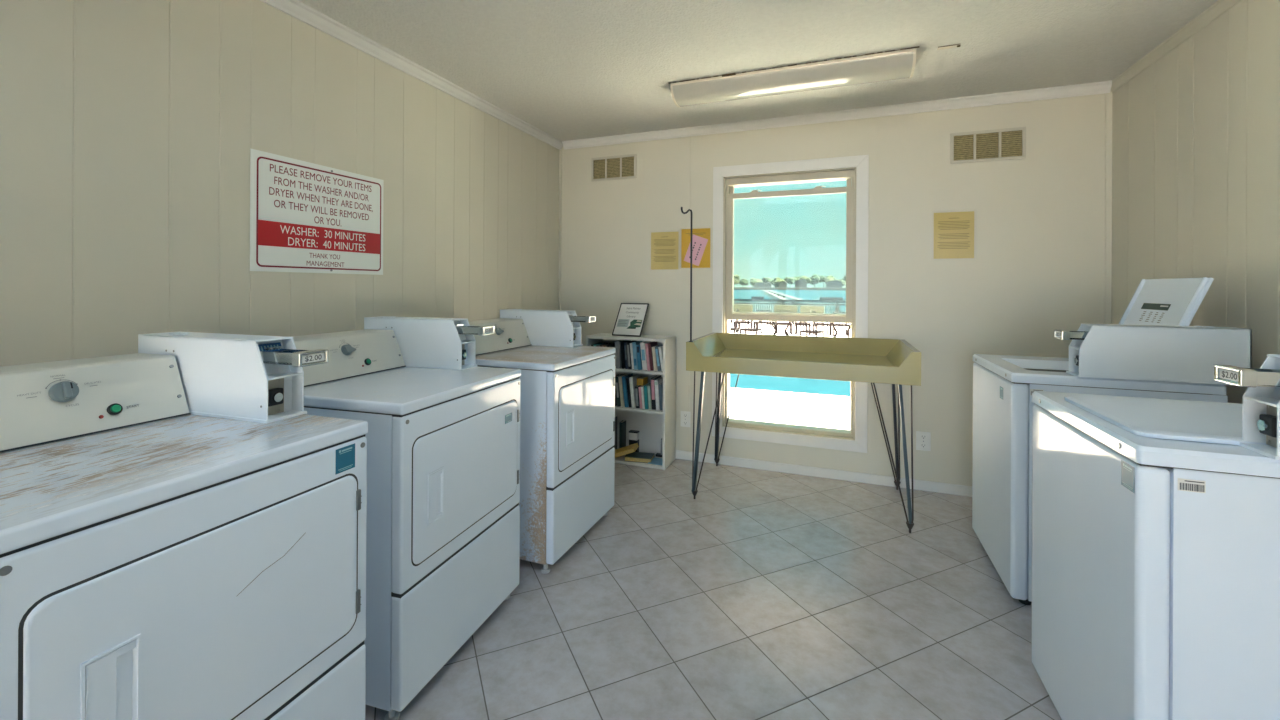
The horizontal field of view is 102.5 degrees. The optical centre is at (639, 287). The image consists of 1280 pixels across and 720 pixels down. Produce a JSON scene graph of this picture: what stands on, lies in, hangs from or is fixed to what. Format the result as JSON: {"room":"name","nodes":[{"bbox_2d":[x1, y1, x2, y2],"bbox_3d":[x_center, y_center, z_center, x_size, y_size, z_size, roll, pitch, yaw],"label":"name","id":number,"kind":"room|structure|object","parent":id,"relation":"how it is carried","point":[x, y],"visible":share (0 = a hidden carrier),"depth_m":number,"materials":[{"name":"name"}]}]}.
{"room":"laundry","nodes":[
{"label":"laundry","id":0,"kind":"room"},
{"bbox_2d":[0,0,558,365],"bbox_3d":[-2.164,0.041,0.592,0.140,2.497,8.233,0,0,21],"label":"wall","id":1,"kind":"structure","parent":0,"point":[129,129],"depth_m":1.90,"materials":[{"name":"paint"}]},
{"bbox_2d":[250,148,383,274],"bbox_3d":[-1.420,-0.304,2.317,0.010,0.482,0.633,0,0,21],"label":"sign","id":2,"kind":"object","parent":1,"relation":"attached to","point":[306,217],"visible":1,"depth_m":2.26,"materials":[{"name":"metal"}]},
{"bbox_2d":[260,0,562,149],"bbox_3d":[-2.074,-1.179,0.560,0.040,0.058,7.953,0,0,21],"label":"trim","id":3,"kind":"structure","parent":1,"relation":"attached to","point":[296,9],"depth_m":2.65,"materials":[{"name":"white paint"}]},
{"bbox_2d":[365,459,1061,719],"bbox_3d":[-0.407,1.358,-0.086,3.919,0.120,8.233,0,0,21],"label":"floor","id":4,"kind":"structure","parent":0,"point":[762,594],"depth_m":2.01,"materials":[{"name":"tile"}]},
{"bbox_2d":[0,331,367,719],"bbox_3d":[-1.140,0.712,1.101,0.731,1.165,0.688,0,0,18],"label":"dryer","id":5,"kind":"object","parent":4,"relation":"on","point":[180,539],"visible":1,"depth_m":1.03,"materials":[{"name":"white metal"}]},
{"bbox_2d":[0,414,367,554],"bbox_3d":[-1.133,0.356,1.099,0.702,0.034,0.687,0,0,18],"label":"dryer top","id":6,"kind":"structure","parent":5,"relation":"on","point":[50,490],"depth_m":1.00,"materials":[{"name":"metal"}]},
{"bbox_2d":[339,447,352,470],"bbox_3d":[-0.716,0.417,1.250,0.001,0.050,0.042,0,0,18],"label":"sticker","id":7,"kind":"object","parent":5,"relation":"on","point":[350,447],"depth_m":1.25,"materials":[{"name":"paper"}]},
{"bbox_2d":[291,316,520,719],"bbox_3d":[-0.936,0.713,1.936,0.731,1.165,0.700,0,0,17],"label":"dryer","id":8,"kind":"object","parent":4,"relation":"on","point":[443,435],"visible":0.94,"depth_m":1.72,"materials":[{"name":"white metal"}]},
{"bbox_2d":[304,367,520,414],"bbox_3d":[-0.931,0.357,1.929,0.702,0.034,0.687,0,0,17],"label":"dryer top","id":9,"kind":"structure","parent":8,"relation":"on","point":[404,390],"depth_m":1.74,"materials":[{"name":"metal"}]},
{"bbox_2d":[469,309,615,573],"bbox_3d":[-0.595,0.715,2.747,0.731,1.165,0.688,0,0,21],"label":"dryer","id":10,"kind":"object","parent":4,"relation":"on","point":[567,387],"visible":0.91,"depth_m":2.49,"materials":[{"name":"white metal"}]},
{"bbox_2d":[476,345,615,370],"bbox_3d":[-0.588,0.359,2.745,0.702,0.034,0.687,0,0,21],"label":"dryer top","id":11,"kind":"structure","parent":10,"relation":"on","point":[547,358],"depth_m":2.54,"materials":[{"name":"metal"}]},
{"bbox_2d":[586,333,675,469],"bbox_3d":[-0.068,0.834,3.887,0.628,0.932,0.266,0,0,21],"label":"bookcase","id":12,"kind":"object","parent":4,"relation":"on","point":[653,425],"visible":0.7,"depth_m":3.82,"materials":[{"name":"white laminate"}]},
{"bbox_2d":[606,343,615,365],"bbox_3d":[-0.212,0.518,3.913,0.028,0.173,0.150,0,0,21],"label":"book","id":13,"kind":"object","parent":12,"relation":"on","point":[612,344],"visible":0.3,"depth_m":3.90,"materials":[{"name":"paper"}]},
{"bbox_2d":[614,417,616,448],"bbox_3d":[-0.216,1.148,4.004,0.032,0.260,0.120,0,0,21],"label":"book","id":14,"kind":"object","parent":12,"relation":"on","point":[615,445],"visible":0.11,"depth_m":4.02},
{"bbox_2d":[615,374,618,405],"bbox_3d":[-0.169,0.778,3.895,0.042,0.216,0.141,0,0,21],"label":"book","id":15,"kind":"object","parent":12,"relation":"on","point":[618,374],"visible":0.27,"depth_m":3.83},
{"bbox_2d":[615,374,623,406],"bbox_3d":[-0.141,0.775,3.881,0.042,0.223,0.144,0,0,21],"label":"book","id":16,"kind":"object","parent":12,"relation":"on","point":[616,377],"visible":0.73,"depth_m":3.81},
{"bbox_2d":[615,340,626,367],"bbox_3d":[-0.139,0.503,3.896,0.046,0.204,0.158,0,0,21],"label":"book","id":17,"kind":"object","parent":12,"relation":"on","point":[618,361],"visible":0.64,"depth_m":3.82,"materials":[{"name":"paper"}]},
{"bbox_2d":[619,420,625,447],"bbox_3d":[-0.134,1.161,3.997,0.026,0.235,0.075,0,0,21],"label":"book","id":18,"kind":"object","parent":12,"relation":"on","point":[622,425],"visible":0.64,"depth_m":3.97,"materials":[{"name":"paper"}]},
{"bbox_2d":[618,374,626,406],"bbox_3d":[-0.114,0.775,3.874,0.046,0.223,0.147,0,0,21],"label":"book","id":19,"kind":"object","parent":12,"relation":"on","point":[619,377],"visible":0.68,"depth_m":3.81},
{"bbox_2d":[621,340,630,368],"bbox_3d":[-0.103,0.506,3.885,0.026,0.199,0.157,0,0,21],"label":"book","id":20,"kind":"object","parent":12,"relation":"on","point":[623,342],"visible":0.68,"depth_m":3.81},
{"bbox_2d":[624,342,627,368],"bbox_3d":[-0.079,0.508,3.864,0.032,0.195,0.149,0,0,21],"label":"book","id":21,"kind":"object","parent":12,"relation":"on","point":[625,344],"visible":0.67,"depth_m":3.79,"materials":[{"name":"paper"}]},
{"bbox_2d":[615,443,638,457],"bbox_3d":[-0.120,1.228,3.853,0.198,0.098,0.130,0,0,13],"label":"book","id":22,"kind":"object","parent":12,"relation":"on","point":[632,448],"visible":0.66,"depth_m":3.80,"materials":[{"name":"paper"}]},
{"bbox_2d":[622,373,632,406],"bbox_3d":[-0.083,0.774,3.867,0.053,0.226,0.158,0,0,21],"label":"book","id":23,"kind":"object","parent":12,"relation":"on","point":[624,384],"visible":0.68,"depth_m":3.79,"materials":[{"name":"paper"}]},
{"bbox_2d":[626,376,631,406],"bbox_3d":[-0.059,0.779,3.858,0.043,0.215,0.143,0,0,21],"label":"book","id":24,"kind":"object","parent":12,"relation":"on","point":[627,379],"visible":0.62,"depth_m":3.79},
{"bbox_2d":[612,303,648,336],"bbox_3d":[-0.068,0.246,3.923,0.236,0.244,0.184,0,0,24],"label":"framed notice","id":25,"kind":"object","parent":12,"relation":"on","point":[630,319],"visible":1,"depth_m":3.91,"materials":[{"name":"paper"}]},
{"bbox_2d":[627,320,641,328],"bbox_3d":[-0.042,0.279,3.875,0.112,0.068,0.045,0,0,24],"label":"picture","id":26,"kind":"object","parent":25,"relation":"attached to","point":[631,324],"depth_m":3.87},
{"bbox_2d":[626,341,635,368],"bbox_3d":[-0.055,0.505,3.861,0.038,0.201,0.158,0,0,21],"label":"book","id":27,"kind":"object","parent":12,"relation":"on","point":[629,342],"visible":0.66,"depth_m":3.79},
{"bbox_2d":[630,343,633,368],"bbox_3d":[-0.034,0.509,3.853,0.036,0.193,0.143,0,0,21],"label":"book","id":28,"kind":"object","parent":12,"relation":"on","point":[631,348],"visible":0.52,"depth_m":3.79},
{"bbox_2d":[629,375,639,407],"bbox_3d":[-0.032,0.776,3.845,0.049,0.224,0.147,0,0,21],"label":"book","id":29,"kind":"object","parent":12,"relation":"on","point":[632,380],"visible":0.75,"depth_m":3.78,"materials":[{"name":"paper"}]},
{"bbox_2d":[629,430,639,451],"bbox_3d":[-0.046,1.196,3.979,0.074,0.165,0.048,0,0,21],"label":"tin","id":30,"kind":"object","parent":12,"relation":"on","point":[633,434],"visible":0.77,"depth_m":3.96,"materials":[{"name":"black metal"}]},
{"bbox_2d":[632,341,641,369],"bbox_3d":[-0.013,0.505,3.835,0.043,0.202,0.145,0,0,21],"label":"book","id":31,"kind":"object","parent":12,"relation":"on","point":[634,344],"visible":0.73,"depth_m":3.77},
{"bbox_2d":[635,385,639,407],"bbox_3d":[0.002,0.807,3.830,0.035,0.161,0.143,0,0,21],"label":"book","id":32,"kind":"object","parent":12,"relation":"on","point":[637,386],"visible":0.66,"depth_m":3.77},
{"bbox_2d":[637,376,647,385],"bbox_3d":[0.017,0.693,3.802,0.050,0.050,0.100,0,0,21],"label":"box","id":33,"kind":"object","parent":32,"relation":"on","point":[641,381],"visible":1,"depth_m":3.76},
{"bbox_2d":[636,344,641,369],"bbox_3d":[0.017,0.515,3.827,0.041,0.182,0.150,0,0,21],"label":"book","id":34,"kind":"object","parent":12,"relation":"on","point":[639,360],"visible":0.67,"depth_m":3.76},
{"bbox_2d":[624,452,654,462],"bbox_3d":[-0.003,1.262,3.814,0.200,0.034,0.130,0,0,13],"label":"book","id":35,"kind":"object","parent":12,"relation":"on","point":[641,457],"visible":0.89,"depth_m":3.77,"materials":[{"name":"paper"}]},
{"bbox_2d":[638,384,645,407],"bbox_3d":[0.032,0.810,3.835,0.033,0.156,0.160,0,0,21],"label":"book","id":36,"kind":"object","parent":12,"relation":"on","point":[639,388],"visible":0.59,"depth_m":3.76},
{"bbox_2d":[641,384,646,408],"bbox_3d":[0.047,0.808,3.818,0.029,0.159,0.150,0,0,21],"label":"book","id":37,"kind":"object","parent":12,"relation":"on","point":[642,387],"visible":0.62,"depth_m":3.75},
{"bbox_2d":[640,341,650,369],"bbox_3d":[0.051,0.504,3.816,0.055,0.202,0.146,0,0,21],"label":"book","id":38,"kind":"object","parent":12,"relation":"on","point":[642,344],"visible":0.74,"depth_m":3.75,"materials":[{"name":"paper"}]},
{"bbox_2d":[644,383,650,408],"bbox_3d":[0.067,0.803,3.802,0.036,0.169,0.142,0,0,21],"label":"book","id":39,"kind":"object","parent":12,"relation":"on","point":[645,386],"visible":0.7,"depth_m":3.74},
{"bbox_2d":[645,342,650,370],"bbox_3d":[0.080,0.508,3.800,0.037,0.197,0.148,0,0,21],"label":"book","id":40,"kind":"object","parent":12,"relation":"on","point":[646,344],"visible":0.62,"depth_m":3.73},
{"bbox_2d":[647,384,651,409],"bbox_3d":[0.093,0.803,3.797,0.030,0.171,0.145,0,0,21],"label":"book","id":41,"kind":"object","parent":12,"relation":"on","point":[648,386],"visible":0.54,"depth_m":3.73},
{"bbox_2d":[648,342,657,370],"bbox_3d":[0.103,0.506,3.797,0.040,0.199,0.151,0,0,21],"label":"book","id":42,"kind":"object","parent":12,"relation":"on","point":[652,344],"visible":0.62,"depth_m":3.73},
{"bbox_2d":[647,457,661,465],"bbox_3d":[0.133,1.276,3.757,0.116,0.008,0.140,0,0,21],"label":"magazine","id":43,"kind":"object","parent":12,"relation":"on","point":[655,461],"visible":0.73,"depth_m":3.73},
{"bbox_2d":[652,345,657,370],"bbox_3d":[0.130,0.519,3.796,0.040,0.173,0.154,0,0,21],"label":"book","id":44,"kind":"object","parent":12,"relation":"on","point":[653,348],"visible":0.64,"depth_m":3.72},
{"bbox_2d":[650,375,660,409],"bbox_3d":[0.121,0.774,3.791,0.043,0.227,0.144,0,0,21],"label":"book","id":45,"kind":"object","parent":12,"relation":"on","point":[653,400],"visible":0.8,"depth_m":3.73,"materials":[{"name":"paper"}]},
{"bbox_2d":[654,377,662,409],"bbox_3d":[0.150,0.780,3.778,0.039,0.216,0.160,0,0,21],"label":"book","id":46,"kind":"object","parent":12,"relation":"on","point":[658,381],"visible":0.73,"depth_m":3.71,"materials":[{"name":"paper"}]},
{"bbox_2d":[655,438,661,456],"bbox_3d":[0.165,1.210,3.884,0.090,0.140,0.040,0,0,21],"label":"bookend","id":47,"kind":"object","parent":12,"relation":"on","point":[656,454],"visible":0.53,"depth_m":3.87,"materials":[{"name":"black metal"}]},
{"bbox_2d":[655,344,662,370],"bbox_3d":[0.155,0.517,3.779,0.047,0.179,0.153,0,0,21],"label":"book","id":48,"kind":"object","parent":12,"relation":"on","point":[656,347],"visible":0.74,"depth_m":3.71,"materials":[{"name":"paper"}]},
{"bbox_2d":[658,382,662,410],"bbox_3d":[0.174,0.795,3.767,0.037,0.186,0.143,0,0,21],"label":"book","id":49,"kind":"object","parent":12,"relation":"on","point":[660,386],"visible":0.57,"depth_m":3.70,"materials":[{"name":"paper"}]},
{"bbox_2d":[658,346,662,370],"bbox_3d":[0.177,0.518,3.767,0.045,0.177,0.141,0,0,21],"label":"book","id":50,"kind":"object","parent":12,"relation":"on","point":[660,348],"visible":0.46,"depth_m":3.70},
{"bbox_2d":[681,207,920,532],"bbox_3d":[0.974,0.409,3.225,1.305,1.792,0.720,0,0,21],"label":"folding table","id":51,"kind":"object","parent":4,"relation":"on","point":[870,360],"visible":1,"depth_m":3.12,"materials":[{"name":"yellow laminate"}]},
{"bbox_2d":[972,277,1251,604],"bbox_3d":[1.982,0.635,2.292,0.723,1.350,0.680,0,0,21],"label":"washer","id":52,"kind":"object","parent":4,"relation":"on","point":[1153,351],"visible":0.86,"depth_m":2.10,"materials":[{"name":"white metal"}]},
{"bbox_2d":[1031,354,1279,719],"bbox_3d":[1.549,0.725,1.311,0.723,1.165,0.680,0,0,21],"label":"washer","id":53,"kind":"object","parent":4,"relation":"on","point":[1156,522],"visible":1,"depth_m":1.13,"materials":[{"name":"white metal"}]},
{"bbox_2d":[1123,463,1132,489],"bbox_3d":[1.112,0.431,1.172,0.001,0.048,0.043,0,0,21],"label":"sticker","id":54,"kind":"object","parent":53,"relation":"attached to","point":[1127,467],"depth_m":1.17,"materials":[{"name":"paper"}]},
{"bbox_2d":[298,0,1217,140],"bbox_3d":[-0.394,-1.259,-0.086,3.919,0.120,8.233,0,0,21],"label":"ceiling","id":55,"kind":"structure","parent":0,"point":[567,69],"depth_m":2.53,"materials":[{"name":"paint"}]},
{"bbox_2d":[669,46,919,106],"bbox_3d":[0.817,-1.146,2.886,1.301,0.094,0.254,0,0,21],"label":"ceiling light","id":56,"kind":"object","parent":55,"relation":"attached to","point":[893,64],"visible":1,"depth_m":2.79,"materials":[{"name":"plastic"}]},
{"bbox_2d":[937,44,960,49],"bbox_3d":[1.525,-1.183,2.538,0.096,0.012,0.027,0,0,21],"label":"bracket","id":57,"kind":"object","parent":55,"relation":"attached to","point":[955,45],"visible":1,"depth_m":2.54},
{"bbox_2d":[561,90,1110,485],"bbox_3d":[1.052,0.057,3.691,3.639,2.497,0.140,0,0,21],"label":"wall","id":58,"kind":"structure","parent":0,"point":[1036,269],"depth_m":3.33,"materials":[{"name":"paint"}]},
{"bbox_2d":[558,150,561,309],"bbox_3d":[-0.666,0.077,4.267,0.018,2.439,0.018,0,0,21],"label":"trim","id":59,"kind":"structure","parent":58,"relation":"attached to","point":[560,151],"depth_m":4.26,"materials":[{"name":"paint"}]},
{"bbox_2d":[591,154,635,181],"bbox_3d":[-0.212,-0.951,4.099,0.390,0.190,0.010,0,0,21],"label":"air vent","id":60,"kind":"object","parent":58,"relation":"in","point":[618,167],"visible":1,"depth_m":4.10,"materials":[{"name":"metal"}]},
{"bbox_2d":[649,232,678,269],"bbox_3d":[0.189,-0.283,3.947,0.246,0.306,0.003,0,0,21],"label":"notice sheet","id":61,"kind":"object","parent":58,"relation":"attached to","point":[664,245],"visible":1,"depth_m":3.95,"materials":[{"name":"yellow paper"}]},
{"bbox_2d":[680,411,690,426],"bbox_3d":[0.343,0.997,3.882,0.078,0.118,0.009,0,0,21],"label":"wall outlet","id":62,"kind":"object","parent":58,"relation":"attached to","point":[685,415],"visible":1,"depth_m":3.88,"materials":[{"name":"plastic"}]},
{"bbox_2d":[681,226,709,267],"bbox_3d":[0.418,-0.296,3.859,0.248,0.312,0.003,0,0,21],"label":"notice sheet","id":63,"kind":"object","parent":58,"relation":"attached to","point":[702,232],"visible":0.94,"depth_m":3.86,"materials":[{"name":"yellow paper"}]},
{"bbox_2d":[684,234,707,265],"bbox_3d":[0.419,-0.278,3.856,0.188,0.240,0.002,0,0,21],"label":"paper slip","id":64,"kind":"object","parent":63,"relation":"attached to","point":[698,243],"visible":0.81,"depth_m":3.85,"materials":[{"name":"paper"}]},
{"bbox_2d":[712,155,868,452],"bbox_3d":[1.055,0.109,3.680,1.052,1.987,0.158,0,0,21],"label":"window","id":65,"kind":"structure","parent":58,"relation":"in","point":[856,168],"depth_m":3.62,"materials":[{"name":"paint"}]},
{"bbox_2d":[676,450,971,496],"bbox_3d":[1.027,1.273,3.617,3.621,0.064,0.013,0,0,21],"label":"baseboard","id":66,"kind":"structure","parent":58,"relation":"attached to","point":[939,487],"depth_m":3.50,"materials":[{"name":"white paint"}]},
{"bbox_2d":[562,81,1111,149],"bbox_3d":[1.039,-1.163,3.602,3.587,0.058,0.040,0,0,21],"label":"trim","id":67,"kind":"structure","parent":58,"relation":"attached to","point":[1103,87],"depth_m":3.43,"materials":[{"name":"white paint"}]},
{"bbox_2d":[916,431,930,450],"bbox_3d":[1.827,0.992,3.312,0.084,0.122,0.009,0,0,21],"label":"wall outlet","id":68,"kind":"object","parent":58,"relation":"attached to","point":[923,439],"visible":1,"depth_m":3.31,"materials":[{"name":"plastic"}]},
{"bbox_2d":[934,211,976,258],"bbox_3d":[1.988,-0.332,3.256,0.247,0.312,0.003,0,0,21],"label":"notice sheet","id":69,"kind":"object","parent":58,"relation":"attached to","point":[953,231],"visible":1,"depth_m":3.26,"materials":[{"name":"yellow paper"}]},
{"bbox_2d":[950,127,1025,163],"bbox_3d":[2.155,-0.878,3.189,0.398,0.193,0.010,0,0,21],"label":"air vent","id":70,"kind":"object","parent":58,"relation":"in","point":[1007,143],"visible":1,"depth_m":3.19,"materials":[{"name":"metal"}]},
{"bbox_2d":[1105,93,1111,323],"bbox_3d":[2.710,0.094,2.975,0.030,2.439,0.008,0,0,21],"label":"trim","id":71,"kind":"structure","parent":58,"relation":"attached to","point":[1108,136],"depth_m":2.97,"materials":[{"name":"paint"}]},
{"bbox_2d":[1111,0,1279,403],"bbox_3d":[1.363,0.058,-0.764,0.140,2.497,8.233,0,0,21],"label":"wall","id":72,"kind":"structure","parent":0,"point":[1196,132],"depth_m":2.17,"materials":[{"name":"paint"}]},
{"bbox_2d":[1111,0,1241,92],"bbox_3d":[1.297,-1.161,-0.736,0.016,0.058,7.953,0,0,21],"label":"trim","id":73,"kind":"structure","parent":72,"relation":"attached to","point":[1219,7],"depth_m":2.40,"materials":[{"name":"paint"}]},
{"label":"outside","id":74,"kind":"structure","parent":0,"visible":0},
{"bbox_2d":[734,290,845,313],"bbox_3d":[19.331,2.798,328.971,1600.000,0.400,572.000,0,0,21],"label":"bay water","id":75,"kind":"structure","parent":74,"point":[738,294],"depth_m":167.10,"materials":[{"name":"liquid"}]},
{"bbox_2d":[762,290,802,302],"bbox_3d":[67.825,2.617,274.018,60.702,1.050,400.720,0,0,21],"label":"pier","id":76,"kind":"structure","parent":75,"relation":"in","point":[766,291],"depth_m":117.21,"materials":[{"name":"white wood"}]},
{"bbox_2d":[734,296,845,313],"bbox_3d":[11.330,1.797,40.638,60.000,2.120,0.300,0,0,21],"label":"rail","id":77,"kind":"object","parent":75,"relation":"in","point":[837,300],"visible":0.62,"depth_m":40.05,"materials":[{"name":"brown wood"}]},
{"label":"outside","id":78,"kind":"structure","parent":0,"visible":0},
{"bbox_2d":[734,287,845,290],"bbox_3d":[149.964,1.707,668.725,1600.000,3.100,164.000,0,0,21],"label":"shore","id":79,"kind":"structure","parent":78,"point":[735,288],"depth_m":576.10,"materials":[{"name":"plant"}]},
{"bbox_2d":[734,275,739,283],"bbox_3d":[116.526,-7.904,640.801,17.503,16.184,12.234,0,0,-16],"label":"tree","id":80,"kind":"object","parent":79,"relation":"on","point":[736,277],"visible":0.51,"depth_m":636.83,"materials":[{"name":"green plant"}]},
{"bbox_2d":[739,278,748,284],"bbox_3d":[131.830,-5.498,652.919,13.250,11.527,12.773,0,0,41],"label":"tree","id":81,"kind":"object","parent":79,"relation":"on","point":[743,281],"visible":0.93,"depth_m":648.44,"materials":[{"name":"green plant"}]},
{"bbox_2d":[754,282,771,286],"bbox_3d":[143.755,-2.774,600.411,21.200,6.200,9.000,0,0,21],"label":"house","id":82,"kind":"structure","parent":79,"relation":"on","point":[758,284],"depth_m":596.50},
{"bbox_2d":[762,277,771,282],"bbox_3d":[159.158,-6.099,643.751,14.517,13.006,15.453,0,0,-13],"label":"tree","id":83,"kind":"object","parent":79,"relation":"on","point":[764,279],"visible":0.77,"depth_m":638.23,"materials":[{"name":"green plant"}]},
{"bbox_2d":[773,277,784,286],"bbox_3d":[168.608,-5.729,620.720,15.222,12.648,15.342,0,0,1],"label":"tree","id":84,"kind":"object","parent":79,"relation":"on","point":[777,280],"visible":0.59,"depth_m":617.54,"materials":[{"name":"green plant"}]},
{"bbox_2d":[778,281,787,286],"bbox_3d":[164.870,-3.168,592.294,10.200,7.200,9.000,0,0,21],"label":"house","id":85,"kind":"structure","parent":79,"relation":"on","point":[781,283],"depth_m":588.40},
{"bbox_2d":[784,277,796,286],"bbox_3d":[186.668,-6.115,633.611,15.713,13.315,13.125,0,0,-27],"label":"tree","id":86,"kind":"object","parent":79,"relation":"on","point":[790,280],"visible":0.91,"depth_m":629.10,"materials":[{"name":"green plant"}]},
{"bbox_2d":[794,280,806,287],"bbox_3d":[183.393,-4.074,585.174,14.200,9.200,9.000,0,0,21],"label":"house","id":87,"kind":"structure","parent":79,"relation":"on","point":[799,283],"depth_m":581.12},
{"bbox_2d":[800,276,811,283],"bbox_3d":[196.959,-6.638,610.209,13.684,14.465,14.728,0,0,38],"label":"tree","id":88,"kind":"object","parent":79,"relation":"on","point":[808,280],"visible":0.72,"depth_m":605.45,"materials":[{"name":"green plant"}]},
{"bbox_2d":[809,274,819,287],"bbox_3d":[211.310,-7.569,623.897,13.488,16.471,15.355,0,0,-14],"label":"tree","id":89,"kind":"object","parent":79,"relation":"on","point":[815,278],"visible":0.91,"depth_m":619.20,"materials":[{"name":"green plant"}]},
{"bbox_2d":[819,275,825,287],"bbox_3d":[225.407,-6.946,635.093,11.339,15.368,11.114,0,0,-38],"label":"tree","id":90,"kind":"object","parent":79,"relation":"on","point":[822,278],"visible":0.76,"depth_m":631.87,"materials":[{"name":"green plant"}]},
{"bbox_2d":[824,275,835,282],"bbox_3d":[222.109,-6.615,598.604,14.272,14.674,15.748,0,0,45],"label":"tree","id":91,"kind":"object","parent":79,"relation":"on","point":[830,277],"visible":0.64,"depth_m":597.81,"materials":[{"name":"green plant"}]},
{"bbox_2d":[826,280,841,287],"bbox_3d":[216.210,-3.408,572.555,17.200,8.200,9.000,0,0,21],"label":"house","id":92,"kind":"structure","parent":79,"relation":"on","point":[832,283],"depth_m":568.62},
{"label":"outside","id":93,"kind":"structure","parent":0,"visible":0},
{"bbox_2d":[730,320,850,429],"bbox_3d":[-2.162,1.739,-5.600,120.000,0.300,68.000,0,0,21],"label":"ground","id":94,"kind":"structure","parent":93,"point":[817,410],"depth_m":7.04,"materials":[{"name":"concrete"}]},
{"bbox_2d":[730,320,737,332],"bbox_3d":[2.646,1.203,15.481,0.574,0.820,0.510,0,0,21],"label":"patio chair","id":95,"kind":"object","parent":94,"relation":"on","point":[734,328],"visible":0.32,"depth_m":15.40,"materials":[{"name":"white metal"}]},
{"bbox_2d":[731,304,752,321],"bbox_3d":[4.510,1.211,23.185,1.000,0.824,1.322,0,0,21],"label":"sun lounger","id":96,"kind":"object","parent":94,"relation":"on","point":[742,308],"visible":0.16,"depth_m":23.65,"materials":[{"name":"brown wood"}]},
{"bbox_2d":[734,304,752,311],"bbox_3d":[4.709,1.070,23.702,1.000,0.539,0.214,0,0,21],"label":"cushion","id":97,"kind":"object","parent":96,"relation":"on","point":[742,308],"depth_m":23.65,"materials":[{"name":"fabric"}]},
{"bbox_2d":[735,309,751,332],"bbox_3d":[3.735,1.209,18.489,0.510,0.820,0.574,0,0,21],"label":"patio chair","id":98,"kind":"object","parent":94,"relation":"on","point":[736,310],"visible":0.48,"depth_m":18.39,"materials":[{"name":"brown metal"}]},
{"bbox_2d":[739,320,761,333],"bbox_3d":[3.286,1.207,15.235,0.574,0.820,0.510,0,0,31],"label":"patio chair","id":99,"kind":"object","parent":94,"relation":"on","point":[757,328],"visible":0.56,"depth_m":15.22,"materials":[{"name":"brown metal"}]},
{"bbox_2d":[752,310,770,333],"bbox_3d":[4.330,1.212,18.259,0.574,0.820,0.510,0,0,1],"label":"patio chair","id":100,"kind":"object","parent":94,"relation":"on","point":[763,322],"visible":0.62,"depth_m":18.02,"materials":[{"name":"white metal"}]},
{"bbox_2d":[769,321,791,334],"bbox_3d":[4.089,1.278,14.924,1.100,0.716,1.100,0,0,21],"label":"patio table","id":101,"kind":"object","parent":94,"relation":"on","point":[789,322],"visible":0.29,"depth_m":14.80,"materials":[{"name":"brown metal"}]},
{"bbox_2d":[772,305,796,325],"bbox_3d":[6.318,1.220,22.489,1.000,0.824,1.322,0,0,21],"label":"sun lounger","id":102,"kind":"object","parent":94,"relation":"on","point":[793,308],"visible":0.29,"depth_m":22.98,"materials":[{"name":"brown wood"}]},
{"bbox_2d":[774,305,796,312],"bbox_3d":[6.518,1.079,23.006,1.000,0.539,0.214,0,0,21],"label":"cushion","id":103,"kind":"object","parent":102,"relation":"on","point":[793,308],"depth_m":22.99,"materials":[{"name":"fabric"}]},
{"bbox_2d":[776,310,792,333],"bbox_3d":[5.036,1.215,17.990,0.574,0.820,0.510,0,0,11],"label":"patio chair","id":104,"kind":"object","parent":94,"relation":"on","point":[779,322],"visible":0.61,"depth_m":17.82,"materials":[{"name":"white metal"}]},
{"bbox_2d":[734,302,845,313],"bbox_3d":[7.458,1.208,24.986,16.000,0.860,0.060,0,0,21],"label":"deck railing","id":105,"kind":"object","parent":94,"relation":"on","point":[741,303],"visible":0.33,"depth_m":25.03,"materials":[{"name":"brown wood"}]},
{"bbox_2d":[795,310,810,334],"bbox_3d":[5.630,1.218,17.761,0.510,0.820,0.574,0,0,21],"label":"patio chair","id":106,"kind":"object","parent":94,"relation":"on","point":[796,323],"visible":0.49,"depth_m":17.59,"materials":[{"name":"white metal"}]},
{"bbox_2d":[799,306,823,326],"bbox_3d":[7.375,1.226,22.083,1.000,0.824,1.322,0,0,21],"label":"sun lounger","id":107,"kind":"object","parent":94,"relation":"on","point":[803,309],"visible":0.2,"depth_m":22.59,"materials":[{"name":"brown wood"}]},
{"bbox_2d":[800,306,823,313],"bbox_3d":[7.575,1.084,22.600,1.000,0.539,0.214,0,0,21],"label":"cushion","id":108,"kind":"object","parent":107,"relation":"on","point":[803,309],"depth_m":22.59,"materials":[{"name":"fabric"}]},
{"bbox_2d":[799,322,824,336],"bbox_3d":[4.887,1.215,14.617,0.574,0.820,0.510,0,0,41],"label":"patio chair","id":109,"kind":"object","parent":94,"relation":"on","point":[806,331],"visible":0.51,"depth_m":14.50,"materials":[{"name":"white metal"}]},
{"bbox_2d":[813,311,830,335],"bbox_3d":[6.206,1.221,17.539,0.510,0.820,0.574,0,0,11],"label":"patio chair","id":110,"kind":"object","parent":94,"relation":"on","point":[827,324],"visible":0.56,"depth_m":17.31,"materials":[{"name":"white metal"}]},
{"bbox_2d":[831,312,849,335],"bbox_3d":[6.741,1.224,17.332,0.574,0.820,0.510,0,0,11],"label":"patio chair","id":111,"kind":"object","parent":94,"relation":"on","point":[846,325],"visible":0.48,"depth_m":17.12,"materials":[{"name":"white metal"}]},
{"bbox_2d":[830,323,850,336],"bbox_3d":[5.628,1.286,14.332,1.100,0.716,1.100,0,0,21],"label":"patio table","id":112,"kind":"object","parent":94,"relation":"on","point":[832,324],"visible":0.23,"depth_m":14.21,"materials":[{"name":"brown metal"}]},
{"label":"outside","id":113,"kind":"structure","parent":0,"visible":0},
{"bbox_2d":[730,374,850,396],"bbox_3d":[2.861,1.845,10.253,16.000,0.340,4.800,0,0,21],"label":"pool water","id":114,"kind":"structure","parent":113,"point":[757,382],"depth_m":8.82,"materials":[{"name":"liquid"}]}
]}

